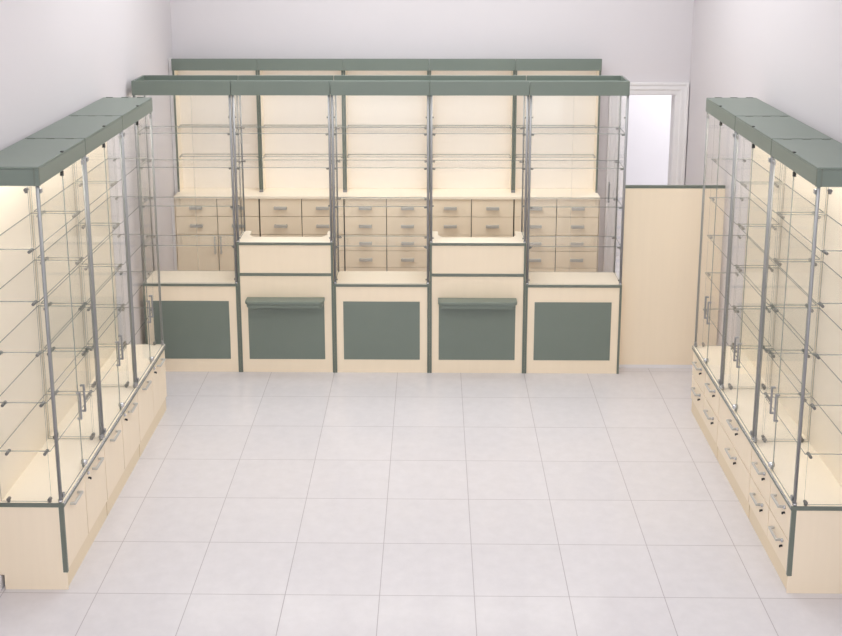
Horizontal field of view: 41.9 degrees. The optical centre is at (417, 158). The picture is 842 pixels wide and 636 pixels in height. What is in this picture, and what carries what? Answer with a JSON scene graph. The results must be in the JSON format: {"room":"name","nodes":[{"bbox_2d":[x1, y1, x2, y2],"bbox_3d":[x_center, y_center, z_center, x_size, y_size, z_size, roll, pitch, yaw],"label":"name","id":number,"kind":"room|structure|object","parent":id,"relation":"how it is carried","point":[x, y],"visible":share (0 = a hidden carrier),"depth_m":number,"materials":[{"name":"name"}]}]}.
{"room":"pharmacy","nodes":[
{"label":"pharmacy","id":0,"kind":"room"},
{"bbox_2d":[0,0,174,343],"bbox_3d":[-2.163,0.508,4.330,0.120,3.700,13.200,0,12,1],"label":"wall","id":1,"kind":"structure","parent":0,"point":[58,58],"depth_m":7.33,"materials":[{"name":"white paint"}]},
{"bbox_2d":[0,575,4,590],"bbox_3d":[-2.105,2.449,3.912,0.016,0.075,11.580,0,12,1],"label":"baseboard","id":2,"kind":"structure","parent":1,"relation":"attached to","point":[2,577],"depth_m":5.49,"materials":[{"name":"white paint"}]},
{"bbox_2d":[0,256,841,635],"bbox_3d":[0.714,2.363,4.679,6.100,0.080,13.200,0,12,1],"label":"floor","id":3,"kind":"structure","parent":0,"point":[257,503],"depth_m":6.10,"materials":[{"name":"tile"}]},
{"bbox_2d":[0,138,106,589],"bbox_3d":[-1.896,1.024,5.603,0.376,2.164,0.698,0,12,1],"label":"display cabinet","id":4,"kind":"object","parent":3,"relation":"on","point":[53,491],"visible":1,"depth_m":5.54,"materials":[{"name":"beige laminate"}]},
{"bbox_2d":[0,213,78,249],"bbox_3d":[-1.912,0.359,5.463,0.256,0.006,0.657,0,12,1],"label":"glass shelf","id":5,"kind":"object","parent":4,"relation":"attached to","point":[22,218],"depth_m":5.57,"materials":[{"name":"clear glass"}]},
{"bbox_2d":[0,260,81,301],"bbox_3d":[-1.911,0.610,5.517,0.256,0.006,0.657,0,12,1],"label":"glass shelf","id":6,"kind":"object","parent":4,"relation":"attached to","point":[22,269],"depth_m":5.60,"materials":[{"name":"clear glass"}]},
{"bbox_2d":[0,305,84,352],"bbox_3d":[-1.911,0.861,5.569,0.256,0.006,0.657,0,12,1],"label":"glass shelf","id":7,"kind":"object","parent":4,"relation":"attached to","point":[32,310],"depth_m":5.63,"materials":[{"name":"clear glass"}]},
{"bbox_2d":[0,351,87,402],"bbox_3d":[-1.911,1.112,5.623,0.256,0.006,0.657,0,12,1],"label":"glass shelf","id":8,"kind":"object","parent":4,"relation":"attached to","point":[32,359],"depth_m":5.63,"materials":[{"name":"clear glass"}]},
{"bbox_2d":[0,394,90,451],"bbox_3d":[-1.910,1.359,5.675,0.256,0.006,0.657,0,12,1],"label":"glass shelf","id":9,"kind":"object","parent":4,"relation":"attached to","point":[32,408],"depth_m":5.64,"materials":[{"name":"clear glass"}]},
{"bbox_2d":[25,115,139,515],"bbox_3d":[-1.870,0.879,6.288,0.345,2.164,0.696,0,12,1],"label":"display cabinet","id":10,"kind":"object","parent":3,"relation":"on","point":[119,405],"visible":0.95,"depth_m":6.28,"materials":[{"name":"beige laminate"}]},
{"bbox_2d":[34,182,116,211],"bbox_3d":[-1.901,0.214,6.148,0.256,0.006,0.657,0,12,1],"label":"glass shelf","id":11,"kind":"object","parent":10,"relation":"attached to","point":[56,194],"depth_m":6.18,"materials":[{"name":"clear glass"}]},
{"bbox_2d":[37,225,118,257],"bbox_3d":[-1.901,0.465,6.201,0.256,0.006,0.657,0,12,1],"label":"glass shelf","id":12,"kind":"object","parent":10,"relation":"attached to","point":[59,238],"depth_m":6.21,"materials":[{"name":"clear glass"}]},
{"bbox_2d":[41,266,121,303],"bbox_3d":[-1.901,0.716,6.254,0.256,0.006,0.657,0,12,1],"label":"glass shelf","id":13,"kind":"object","parent":10,"relation":"attached to","point":[76,269],"depth_m":6.29,"materials":[{"name":"clear glass"}]},
{"bbox_2d":[44,307,123,348],"bbox_3d":[-1.901,0.967,6.307,0.256,0.006,0.657,0,12,1],"label":"glass shelf","id":14,"kind":"object","parent":10,"relation":"attached to","point":[59,329],"depth_m":6.31,"materials":[{"name":"clear glass"}]},
{"bbox_2d":[47,346,125,391],"bbox_3d":[-1.900,1.215,6.360,0.256,0.006,0.657,0,12,1],"label":"glass shelf","id":15,"kind":"object","parent":10,"relation":"attached to","point":[61,373],"depth_m":6.37,"materials":[{"name":"clear glass"}]},
{"bbox_2d":[68,97,166,455],"bbox_3d":[-1.860,0.734,6.973,0.345,2.164,0.696,0,12,1],"label":"display cabinet","id":16,"kind":"object","parent":3,"relation":"on","point":[150,371],"visible":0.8,"depth_m":6.98,"materials":[{"name":"beige laminate"}]},
{"bbox_2d":[76,158,146,181],"bbox_3d":[-1.891,0.069,6.833,0.256,0.006,0.657,0,12,1],"label":"glass shelf","id":17,"kind":"object","parent":16,"relation":"attached to","point":[98,164],"depth_m":6.88,"materials":[{"name":"clear glass"}]},
{"bbox_2d":[79,196,148,223],"bbox_3d":[-1.891,0.321,6.886,0.256,0.006,0.657,0,12,1],"label":"glass shelf","id":18,"kind":"object","parent":16,"relation":"attached to","point":[102,202],"depth_m":6.94,"materials":[{"name":"clear glass"}]},
{"bbox_2d":[81,234,150,264],"bbox_3d":[-1.891,0.571,6.939,0.256,0.006,0.657,0,12,1],"label":"glass shelf","id":19,"kind":"object","parent":16,"relation":"attached to","point":[84,262],"depth_m":6.99,"materials":[{"name":"clear glass"}]},
{"bbox_2d":[86,271,152,304],"bbox_3d":[-1.890,0.823,6.992,0.256,0.006,0.657,0,12,1],"label":"glass shelf","id":20,"kind":"object","parent":16,"relation":"attached to","point":[108,275],"depth_m":7.06,"materials":[{"name":"clear glass"}]},
{"bbox_2d":[87,307,154,344],"bbox_3d":[-1.890,1.070,7.045,0.256,0.006,0.657,0,12,1],"label":"glass shelf","id":21,"kind":"object","parent":16,"relation":"attached to","point":[110,314],"depth_m":7.08,"materials":[{"name":"clear glass"}]},
{"bbox_2d":[131,75,242,371],"bbox_3d":[-1.657,0.488,8.098,0.700,2.182,0.332,0,12,1],"label":"display counter","id":22,"kind":"object","parent":3,"relation":"on","point":[200,309],"depth_m":8.07,"materials":[{"name":"beige laminate"}]},
{"bbox_2d":[138,126,236,133],"bbox_3d":[-1.658,-0.205,7.944,0.670,0.006,0.266,0,12,1],"label":"glass shelf","id":23,"kind":"object","parent":22,"relation":"attached to","point":[146,127],"depth_m":8.01,"materials":[{"name":"clear glass"}]},
{"bbox_2d":[140,159,238,167],"bbox_3d":[-1.658,0.039,7.996,0.670,0.006,0.266,0,12,1],"label":"glass shelf","id":24,"kind":"object","parent":22,"relation":"attached to","point":[148,160],"depth_m":8.05,"materials":[{"name":"clear glass"}]},
{"bbox_2d":[142,197,239,206],"bbox_3d":[-1.657,0.318,8.055,0.670,0.006,0.266,0,12,1],"label":"glass shelf","id":25,"kind":"object","parent":22,"relation":"attached to","point":[233,203],"depth_m":8.18,"materials":[{"name":"clear glass"}]},
{"bbox_2d":[143,235,240,245],"bbox_3d":[-1.657,0.607,8.116,0.670,0.006,0.266,0,12,1],"label":"glass shelf","id":26,"kind":"object","parent":22,"relation":"attached to","point":[152,236],"depth_m":8.09,"materials":[{"name":"clear glass"}]},
{"bbox_2d":[168,58,260,270],"bbox_3d":[-1.666,0.258,9.175,0.729,2.186,0.320,0,12,1],"label":"tall cabinet","id":27,"kind":"object","parent":3,"relation":"on","point":[206,110],"visible":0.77,"depth_m":9.16,"materials":[{"name":"beige wood"}]},
{"bbox_2d":[174,188,260,198],"bbox_3d":[-1.651,0.292,9.189,0.700,0.022,0.306,0,12,1],"label":"countertop","id":28,"kind":"structure","parent":27,"relation":"on","point":[249,193],"depth_m":9.13,"materials":[{"name":"beige laminate"}]},
{"bbox_2d":[178,125,256,127],"bbox_3d":[-1.651,-0.268,9.151,0.658,0.006,0.104,0,12,1],"label":"glass shelf","id":29,"kind":"object","parent":27,"relation":"attached to","point":[178,125],"depth_m":9.19,"materials":[{"name":"clear glass"}]},
{"bbox_2d":[180,154,257,156],"bbox_3d":[-1.651,-0.024,9.203,0.658,0.006,0.104,0,12,1],"label":"glass shelf","id":30,"kind":"object","parent":27,"relation":"attached to","point":[181,155],"depth_m":9.25,"materials":[{"name":"clear glass"}]},
{"bbox_2d":[231,75,336,372],"bbox_3d":[-0.958,0.502,8.032,0.700,2.178,0.410,0,12,1],"label":"display counter","id":31,"kind":"object","parent":3,"relation":"on","point":[286,284],"depth_m":8.02,"materials":[{"name":"beige laminate"}]},
{"bbox_2d":[235,126,327,133],"bbox_3d":[-0.958,-0.203,7.934,0.670,0.006,0.266,0,12,1],"label":"glass shelf","id":32,"kind":"object","parent":31,"relation":"attached to","point":[241,127],"depth_m":8.05,"materials":[{"name":"clear glass"}]},
{"bbox_2d":[237,159,331,167],"bbox_3d":[-0.958,0.040,7.986,0.670,0.006,0.266,0,12,1],"label":"glass shelf","id":33,"kind":"object","parent":31,"relation":"attached to","point":[242,160],"depth_m":7.86,"materials":[{"name":"clear glass"}]},
{"bbox_2d":[245,297,324,304],"bbox_3d":[-0.962,1.038,7.990,0.572,0.023,0.106,0,12,1],"label":"shelf","id":34,"kind":"object","parent":31,"relation":"attached to","point":[248,300],"depth_m":7.96,"materials":[{"name":"green laminate"}]},
{"bbox_2d":[257,59,344,270],"bbox_3d":[-0.951,0.259,9.165,0.700,2.186,0.318,0,12,1],"label":"tall cabinet","id":35,"kind":"object","parent":3,"relation":"on","point":[294,202],"visible":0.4,"depth_m":9.16,"materials":[{"name":"beige wood"}]},
{"bbox_2d":[259,188,344,198],"bbox_3d":[-0.951,0.293,9.179,0.700,0.022,0.306,0,12,1],"label":"countertop","id":36,"kind":"structure","parent":35,"relation":"on","point":[269,193],"depth_m":9.12,"materials":[{"name":"beige laminate"}]},
{"bbox_2d":[262,125,341,127],"bbox_3d":[-0.951,-0.266,9.141,0.658,0.006,0.104,0,12,1],"label":"glass shelf","id":37,"kind":"object","parent":35,"relation":"attached to","point":[262,125],"depth_m":9.18,"materials":[{"name":"clear glass"}]},
{"bbox_2d":[263,154,342,156],"bbox_3d":[-0.951,-0.023,9.193,0.658,0.006,0.104,0,12,1],"label":"glass shelf","id":38,"kind":"object","parent":35,"relation":"attached to","point":[264,155],"depth_m":9.24,"materials":[{"name":"clear glass"}]},
{"bbox_2d":[330,75,429,372],"bbox_3d":[-0.258,0.494,8.069,0.700,2.178,0.314,0,12,1],"label":"display counter","id":39,"kind":"object","parent":3,"relation":"on","point":[382,318],"depth_m":8.06,"materials":[{"name":"beige laminate"}]},
{"bbox_2d":[334,160,425,167],"bbox_3d":[-0.258,0.041,7.975,0.670,0.006,0.266,0,12,1],"label":"glass shelf","id":40,"kind":"object","parent":39,"relation":"attached to","point":[337,161],"depth_m":7.85,"materials":[{"name":"clear glass"}]},
{"bbox_2d":[334,126,426,133],"bbox_3d":[-0.259,-0.202,7.924,0.670,0.006,0.266,0,12,1],"label":"glass shelf","id":41,"kind":"object","parent":39,"relation":"attached to","point":[336,127],"depth_m":7.80,"materials":[{"name":"clear glass"}]},
{"bbox_2d":[335,197,426,206],"bbox_3d":[-0.258,0.320,8.034,0.670,0.006,0.266,0,12,1],"label":"glass shelf","id":42,"kind":"object","parent":39,"relation":"attached to","point":[337,198],"depth_m":8.15,"materials":[{"name":"clear glass"}]},
{"bbox_2d":[336,235,426,246],"bbox_3d":[-0.258,0.610,8.095,0.670,0.006,0.266,0,12,1],"label":"glass shelf","id":43,"kind":"object","parent":39,"relation":"attached to","point":[338,237],"depth_m":7.97,"materials":[{"name":"clear glass"}]},
{"bbox_2d":[343,59,428,270],"bbox_3d":[-0.251,0.260,9.155,0.700,2.186,0.318,0,12,1],"label":"tall cabinet","id":44,"kind":"object","parent":3,"relation":"on","point":[366,228],"visible":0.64,"depth_m":9.14,"materials":[{"name":"beige wood"}]},
{"bbox_2d":[344,188,426,198],"bbox_3d":[-0.251,0.294,9.168,0.700,0.022,0.306,0,12,1],"label":"countertop","id":45,"kind":"structure","parent":44,"relation":"on","point":[352,192],"depth_m":9.12,"materials":[{"name":"beige laminate"}]},
{"bbox_2d":[347,154,425,156],"bbox_3d":[-0.250,-0.021,9.182,0.658,0.006,0.104,0,12,1],"label":"glass shelf","id":46,"kind":"object","parent":44,"relation":"attached to","point":[348,155],"depth_m":9.24,"materials":[{"name":"clear glass"}]},
{"bbox_2d":[347,125,426,127],"bbox_3d":[-0.251,-0.265,9.131,0.658,0.006,0.104,0,12,1],"label":"glass shelf","id":47,"kind":"object","parent":44,"relation":"attached to","point":[389,126],"depth_m":9.18,"materials":[{"name":"clear glass"}]},
{"bbox_2d":[429,59,514,270],"bbox_3d":[0.449,0.262,9.145,0.700,2.186,0.318,0,12,1],"label":"tall cabinet","id":48,"kind":"object","parent":3,"relation":"on","point":[470,198],"visible":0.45,"depth_m":9.14,"materials":[{"name":"beige wood"}]},
{"bbox_2d":[429,188,513,198],"bbox_3d":[0.449,0.295,9.158,0.700,0.022,0.306,0,12,1],"label":"countertop","id":49,"kind":"structure","parent":48,"relation":"on","point":[437,193],"depth_m":9.11,"materials":[{"name":"beige laminate"}]},
{"bbox_2d":[433,154,510,157],"bbox_3d":[0.450,-0.020,9.172,0.658,0.006,0.104,0,12,1],"label":"glass shelf","id":50,"kind":"object","parent":48,"relation":"attached to","point":[434,155],"depth_m":9.23,"materials":[{"name":"clear glass"}]},
{"bbox_2d":[433,125,510,127],"bbox_3d":[0.450,-0.264,9.121,0.658,0.006,0.104,0,12,1],"label":"glass shelf","id":51,"kind":"object","parent":48,"relation":"attached to","point":[436,126],"depth_m":9.17,"materials":[{"name":"clear glass"}]},
{"bbox_2d":[430,75,529,372],"bbox_3d":[0.441,0.505,8.012,0.700,2.178,0.410,0,12,1],"label":"display counter","id":52,"kind":"object","parent":3,"relation":"on","point":[478,284],"depth_m":8.00,"materials":[{"name":"beige laminate"}]},
{"bbox_2d":[438,298,516,305],"bbox_3d":[0.438,1.041,7.970,0.572,0.023,0.106,0,12,1],"label":"shelf","id":53,"kind":"object","parent":52,"relation":"attached to","point":[441,301],"depth_m":7.94,"materials":[{"name":"green laminate"}]},
{"bbox_2d":[433,160,524,168],"bbox_3d":[0.441,0.043,7.965,0.670,0.006,0.266,0,12,1],"label":"glass shelf","id":54,"kind":"object","parent":52,"relation":"attached to","point":[521,161],"depth_m":8.09,"materials":[{"name":"clear glass"}]},
{"bbox_2d":[433,127,525,133],"bbox_3d":[0.441,-0.201,7.914,0.670,0.006,0.266,0,12,1],"label":"glass shelf","id":55,"kind":"object","parent":52,"relation":"attached to","point":[521,128],"depth_m":7.79,"materials":[{"name":"clear glass"}]},
{"bbox_2d":[513,59,601,271],"bbox_3d":[1.150,0.263,9.135,0.702,2.186,0.318,0,12,1],"label":"tall cabinet","id":56,"kind":"object","parent":3,"relation":"on","point":[551,190],"visible":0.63,"depth_m":9.12,"materials":[{"name":"beige wood"}]},
{"bbox_2d":[516,154,594,157],"bbox_3d":[1.150,-0.019,9.162,0.658,0.006,0.104,0,12,1],"label":"glass shelf","id":57,"kind":"object","parent":56,"relation":"attached to","point":[517,155],"depth_m":9.21,"materials":[{"name":"clear glass"}]},
{"bbox_2d":[516,125,595,127],"bbox_3d":[1.150,-0.263,9.111,0.658,0.006,0.104,0,12,1],"label":"glass shelf","id":58,"kind":"object","parent":56,"relation":"attached to","point":[517,126],"depth_m":9.16,"materials":[{"name":"clear glass"}]},
{"bbox_2d":[513,189,599,199],"bbox_3d":[1.149,0.297,9.148,0.700,0.022,0.306,0,12,1],"label":"countertop","id":59,"kind":"structure","parent":56,"relation":"on","point":[535,194],"depth_m":9.08,"materials":[{"name":"beige laminate"}]},
{"bbox_2d":[524,75,629,373],"bbox_3d":[1.142,0.492,8.057,0.700,2.182,0.332,0,12,1],"label":"display counter","id":60,"kind":"object","parent":3,"relation":"on","point":[573,319],"depth_m":8.03,"materials":[{"name":"beige laminate"}]},
{"bbox_2d":[526,236,620,246],"bbox_3d":[1.142,0.612,8.075,0.670,0.006,0.266,0,12,1],"label":"glass shelf","id":61,"kind":"object","parent":60,"relation":"attached to","point":[613,237],"depth_m":8.08,"materials":[{"name":"clear glass"}]},
{"bbox_2d":[527,198,621,207],"bbox_3d":[1.141,0.323,8.014,0.670,0.006,0.266,0,12,1],"label":"glass shelf","id":62,"kind":"object","parent":60,"relation":"attached to","point":[528,205],"depth_m":8.08,"materials":[{"name":"clear glass"}]},
{"bbox_2d":[528,127,624,133],"bbox_3d":[1.141,-0.200,7.904,0.670,0.006,0.266,0,12,1],"label":"glass shelf","id":63,"kind":"object","parent":60,"relation":"attached to","point":[530,130],"depth_m":8.01,"materials":[{"name":"clear glass"}]},
{"bbox_2d":[531,160,623,168],"bbox_3d":[1.141,0.044,7.955,0.670,0.006,0.266,0,12,1],"label":"glass shelf","id":64,"kind":"object","parent":60,"relation":"attached to","point":[616,161],"depth_m":8.06,"materials":[{"name":"clear glass"}]},
{"bbox_2d":[619,185,724,367],"bbox_3d":[1.863,0.882,8.090,0.730,1.404,0.022,0,12,1],"label":"partition panel","id":65,"kind":"object","parent":3,"relation":"on","point":[662,223],"visible":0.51,"depth_m":8.07,"materials":[{"name":"beige laminate"}]},
{"bbox_2d":[691,97,788,457],"bbox_3d":[1.999,0.738,6.932,0.345,2.164,0.696,0,12,1],"label":"display cabinet","id":66,"kind":"object","parent":3,"relation":"on","point":[707,360],"visible":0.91,"depth_m":6.94,"materials":[{"name":"beige laminate"}]},
{"bbox_2d":[703,309,770,346],"bbox_3d":[2.030,1.074,7.002,0.256,0.006,0.657,0,12,1],"label":"glass shelf","id":67,"kind":"object","parent":66,"relation":"attached to","point":[746,314],"depth_m":7.04,"materials":[{"name":"clear glass"}]},
{"bbox_2d":[705,272,770,306],"bbox_3d":[2.029,0.826,6.950,0.256,0.006,0.657,0,12,1],"label":"glass shelf","id":68,"kind":"object","parent":66,"relation":"attached to","point":[748,276],"depth_m":7.02,"materials":[{"name":"clear glass"}]},
{"bbox_2d":[707,235,776,265],"bbox_3d":[2.029,0.575,6.897,0.256,0.006,0.657,0,12,1],"label":"glass shelf","id":69,"kind":"object","parent":66,"relation":"attached to","point":[750,241],"depth_m":6.96,"materials":[{"name":"clear glass"}]},
{"bbox_2d":[709,197,779,224],"bbox_3d":[2.029,0.324,6.844,0.256,0.006,0.657,0,12,1],"label":"glass shelf","id":70,"kind":"object","parent":66,"relation":"attached to","point":[754,201],"depth_m":6.90,"materials":[{"name":"clear glass"}]},
{"bbox_2d":[711,159,782,182],"bbox_3d":[2.028,0.073,6.791,0.256,0.006,0.657,0,12,1],"label":"glass shelf","id":71,"kind":"object","parent":66,"relation":"attached to","point":[760,165],"depth_m":6.81,"materials":[{"name":"clear glass"}]},
{"bbox_2d":[717,116,832,517],"bbox_3d":[1.989,0.883,6.247,0.345,2.164,0.696,0,12,1],"label":"display cabinet","id":72,"kind":"object","parent":3,"relation":"on","point":[737,407],"visible":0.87,"depth_m":6.25,"materials":[{"name":"beige laminate"}]},
{"bbox_2d":[731,348,809,394],"bbox_3d":[2.020,1.219,6.318,0.256,0.006,0.657,0,12,1],"label":"glass shelf","id":73,"kind":"object","parent":72,"relation":"attached to","point":[795,375],"depth_m":6.31,"materials":[{"name":"clear glass"}]},
{"bbox_2d":[733,308,812,350],"bbox_3d":[2.019,0.971,6.265,0.256,0.006,0.657,0,12,1],"label":"glass shelf","id":74,"kind":"object","parent":72,"relation":"attached to","point":[787,320],"depth_m":6.28,"materials":[{"name":"clear glass"}]},
{"bbox_2d":[736,267,816,305],"bbox_3d":[2.019,0.720,6.212,0.256,0.006,0.657,0,12,1],"label":"glass shelf","id":75,"kind":"object","parent":72,"relation":"attached to","point":[739,269],"depth_m":6.23,"materials":[{"name":"clear glass"}]},
{"bbox_2d":[738,226,819,259],"bbox_3d":[2.019,0.469,6.159,0.256,0.006,0.657,0,12,1],"label":"glass shelf","id":76,"kind":"object","parent":72,"relation":"attached to","point":[801,242],"depth_m":6.18,"materials":[{"name":"clear glass"}]},
{"bbox_2d":[741,183,823,212],"bbox_3d":[2.018,0.218,6.106,0.256,0.006,0.657,0,12,1],"label":"glass shelf","id":77,"kind":"object","parent":72,"relation":"attached to","point":[798,193],"depth_m":6.13,"materials":[{"name":"clear glass"}]},
{"bbox_2d":[749,138,841,593],"bbox_3d":[2.006,1.028,5.561,0.401,2.164,0.698,0,12,1],"label":"display cabinet","id":78,"kind":"object","parent":3,"relation":"on","point":[795,492],"visible":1,"depth_m":5.57,"materials":[{"name":"beige laminate"}]},
{"bbox_2d":[765,397,841,454],"bbox_3d":[2.009,1.363,5.633,0.256,0.006,0.657,0,12,1],"label":"glass shelf","id":79,"kind":"object","parent":78,"relation":"attached to","point":[825,412],"depth_m":5.72,"materials":[{"name":"clear glass"}]},
{"bbox_2d":[768,353,841,405],"bbox_3d":[2.009,1.116,5.580,0.256,0.006,0.657,0,12,1],"label":"glass shelf","id":80,"kind":"object","parent":78,"relation":"attached to","point":[824,362],"depth_m":5.69,"materials":[{"name":"clear glass"}]},
{"bbox_2d":[771,307,841,355],"bbox_3d":[2.009,0.864,5.527,0.256,0.006,0.657,0,12,1],"label":"glass shelf","id":81,"kind":"object","parent":78,"relation":"attached to","point":[824,311],"depth_m":5.68,"materials":[{"name":"clear glass"}]},
{"bbox_2d":[774,261,841,303],"bbox_3d":[2.008,0.614,5.474,0.256,0.006,0.657,0,12,1],"label":"glass shelf","id":82,"kind":"object","parent":78,"relation":"attached to","point":[830,267],"depth_m":5.67,"materials":[{"name":"clear glass"}]},
{"bbox_2d":[778,214,841,250],"bbox_3d":[2.008,0.362,5.421,0.256,0.006,0.657,0,12,1],"label":"glass shelf","id":83,"kind":"object","parent":78,"relation":"attached to","point":[834,219],"depth_m":5.63,"materials":[{"name":"clear glass"}]},
{"bbox_2d":[170,0,693,271],"bbox_3d":[0.117,-0.531,9.234,4.295,3.700,0.130,0,12,1],"label":"wall","id":84,"kind":"structure","parent":0,"point":[636,40],"depth_m":9.06,"materials":[{"name":"white paint"}]},
{"bbox_2d":[603,82,688,271],"bbox_3d":[1.927,0.322,9.373,0.655,1.969,0.158,0,12,1],"label":"door frame","id":85,"kind":"structure","parent":84,"relation":"in","point":[679,91],"depth_m":9.21,"materials":[{"name":"white paint"}]},
{"bbox_2d":[616,95,671,255],"bbox_3d":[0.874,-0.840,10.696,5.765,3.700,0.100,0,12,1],"label":"door","id":86,"kind":"structure","parent":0,"point":[649,116],"depth_m":10.77,"materials":[{"name":"white paint"}]},
{"bbox_2d":[685,0,841,345],"bbox_3d":[2.240,0.670,3.538,0.120,3.700,11.710,0,12,1],"label":"wall","id":87,"kind":"structure","parent":0,"point":[786,55],"depth_m":7.49,"materials":[{"name":"white paint"}]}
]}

